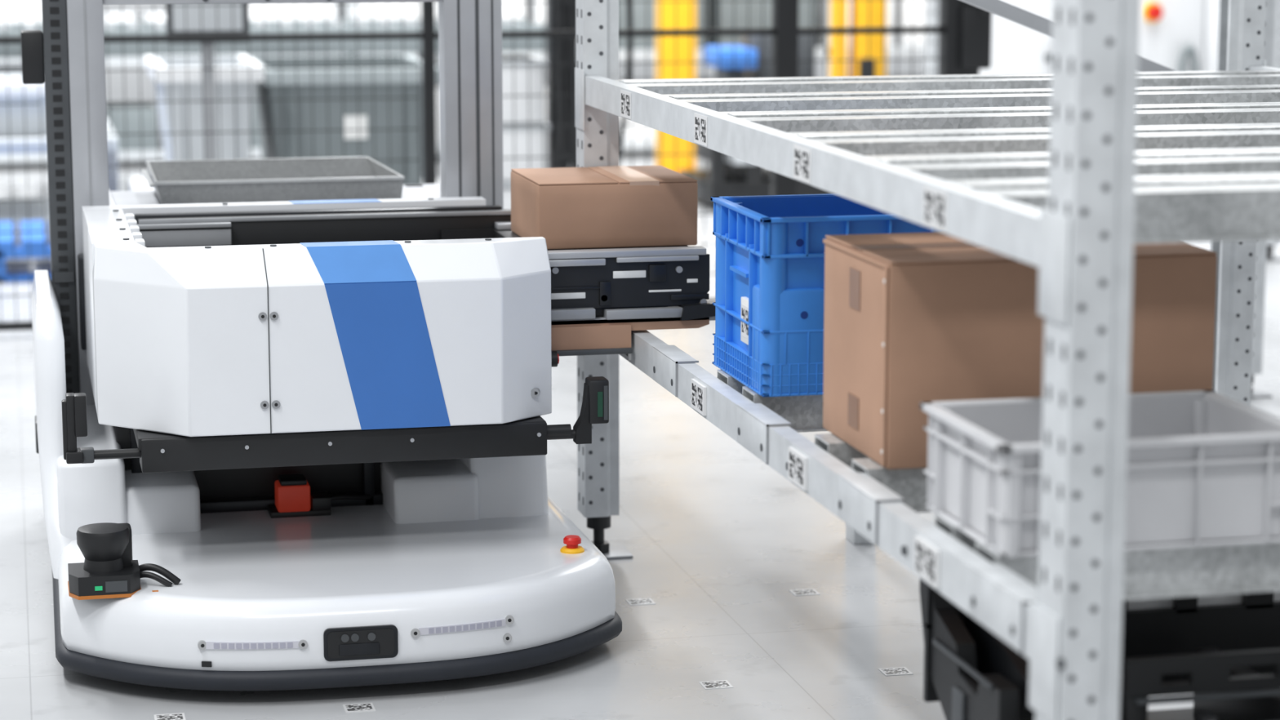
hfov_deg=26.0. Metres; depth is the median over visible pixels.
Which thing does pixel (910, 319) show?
cardboard box
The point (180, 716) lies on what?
marker
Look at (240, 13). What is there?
terminal
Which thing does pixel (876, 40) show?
post
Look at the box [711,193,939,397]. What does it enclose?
plastic crate
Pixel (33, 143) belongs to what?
bench
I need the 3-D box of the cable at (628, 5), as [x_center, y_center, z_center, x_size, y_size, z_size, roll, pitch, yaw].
[-0.078,-1.149,9.653,0.121,1.354,0.028,5,11,28]
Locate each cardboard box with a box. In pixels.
[511,165,697,249]
[822,231,1217,469]
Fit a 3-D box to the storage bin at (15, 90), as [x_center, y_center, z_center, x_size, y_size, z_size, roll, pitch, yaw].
[-2.421,-0.950,10.305,0.790,0.198,0.640,-2,10,-13]
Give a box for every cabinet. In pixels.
[502,54,551,208]
[979,0,1204,74]
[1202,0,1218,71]
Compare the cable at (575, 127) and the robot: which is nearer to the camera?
the robot
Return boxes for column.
[545,0,569,168]
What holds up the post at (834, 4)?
on the floor
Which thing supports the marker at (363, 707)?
on the floor
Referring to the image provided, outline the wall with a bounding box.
[102,4,924,125]
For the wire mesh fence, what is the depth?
8.40 m
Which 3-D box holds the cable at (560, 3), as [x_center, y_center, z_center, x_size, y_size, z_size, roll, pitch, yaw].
[-0.270,-1.142,9.610,0.058,1.353,0.090,-2,10,-13]
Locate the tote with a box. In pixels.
[919,390,1279,557]
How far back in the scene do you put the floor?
5.17 m
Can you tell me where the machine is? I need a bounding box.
[677,34,875,207]
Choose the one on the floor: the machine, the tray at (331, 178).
the machine
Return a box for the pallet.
[0,220,51,282]
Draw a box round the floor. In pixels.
[0,125,1279,719]
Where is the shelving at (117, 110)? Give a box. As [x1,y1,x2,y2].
[0,0,925,163]
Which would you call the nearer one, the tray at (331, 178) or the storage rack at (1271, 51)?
the tray at (331, 178)
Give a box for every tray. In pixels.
[142,156,404,204]
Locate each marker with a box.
[153,712,186,719]
[342,702,375,712]
[625,597,655,605]
[698,680,733,689]
[789,588,819,595]
[877,666,913,675]
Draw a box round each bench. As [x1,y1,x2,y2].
[0,118,119,227]
[128,176,439,191]
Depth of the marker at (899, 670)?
4.67 m
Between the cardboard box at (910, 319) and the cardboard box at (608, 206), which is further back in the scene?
the cardboard box at (608, 206)
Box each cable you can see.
[551,0,568,168]
[554,0,567,167]
[554,0,568,167]
[555,0,562,167]
[566,0,576,167]
[572,0,576,164]
[618,0,633,165]
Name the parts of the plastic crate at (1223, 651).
bracket trim, black frame, slotted plate, panel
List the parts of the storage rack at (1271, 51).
foot plate, foot plate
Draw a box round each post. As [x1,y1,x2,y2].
[655,0,696,172]
[829,0,848,76]
[849,0,887,75]
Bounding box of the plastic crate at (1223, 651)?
[919,578,1279,719]
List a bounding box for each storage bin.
[0,72,46,135]
[144,54,264,160]
[248,54,438,184]
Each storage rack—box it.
[574,0,1279,719]
[924,0,1279,398]
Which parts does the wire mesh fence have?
panel, panel, panel, panel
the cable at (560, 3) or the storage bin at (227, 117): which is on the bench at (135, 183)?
the storage bin at (227, 117)
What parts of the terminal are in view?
panel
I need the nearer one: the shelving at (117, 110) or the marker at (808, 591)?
the marker at (808, 591)
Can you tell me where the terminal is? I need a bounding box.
[164,3,248,159]
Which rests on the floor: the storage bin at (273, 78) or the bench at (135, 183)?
the bench at (135, 183)
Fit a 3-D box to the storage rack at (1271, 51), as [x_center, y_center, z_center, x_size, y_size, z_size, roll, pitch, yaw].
[1.915,-1.316,8.383,1.355,2.400,2.590,-2,10,-13]
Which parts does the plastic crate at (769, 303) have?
label plate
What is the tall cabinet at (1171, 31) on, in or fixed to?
on the floor
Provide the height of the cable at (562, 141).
1.354 m
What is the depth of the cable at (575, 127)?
9.61 m
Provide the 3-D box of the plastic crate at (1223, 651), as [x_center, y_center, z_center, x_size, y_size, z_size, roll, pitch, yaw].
[0.875,0.504,3.512,0.905,0.402,0.615,-2,10,-13]
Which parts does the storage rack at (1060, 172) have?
foot plate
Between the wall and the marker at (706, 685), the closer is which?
the marker at (706, 685)
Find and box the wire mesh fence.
[0,0,991,331]
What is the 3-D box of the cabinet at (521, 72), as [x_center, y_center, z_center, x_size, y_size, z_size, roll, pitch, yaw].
[-0.471,-0.708,9.833,0.270,0.720,0.370,-2,10,-13]
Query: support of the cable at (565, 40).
attached to the column
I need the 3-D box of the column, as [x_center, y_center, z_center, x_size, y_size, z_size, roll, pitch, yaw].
[-0.241,-1.146,9.786,0.210,1.600,0.200,-2,10,-13]
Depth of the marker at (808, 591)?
5.20 m
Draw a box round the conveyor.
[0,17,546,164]
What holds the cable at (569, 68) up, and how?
attached to the column
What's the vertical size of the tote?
0.133 m
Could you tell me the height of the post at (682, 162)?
2.600 m
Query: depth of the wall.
15.65 m
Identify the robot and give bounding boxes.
[20,0,715,690]
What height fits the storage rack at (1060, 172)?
2.400 m

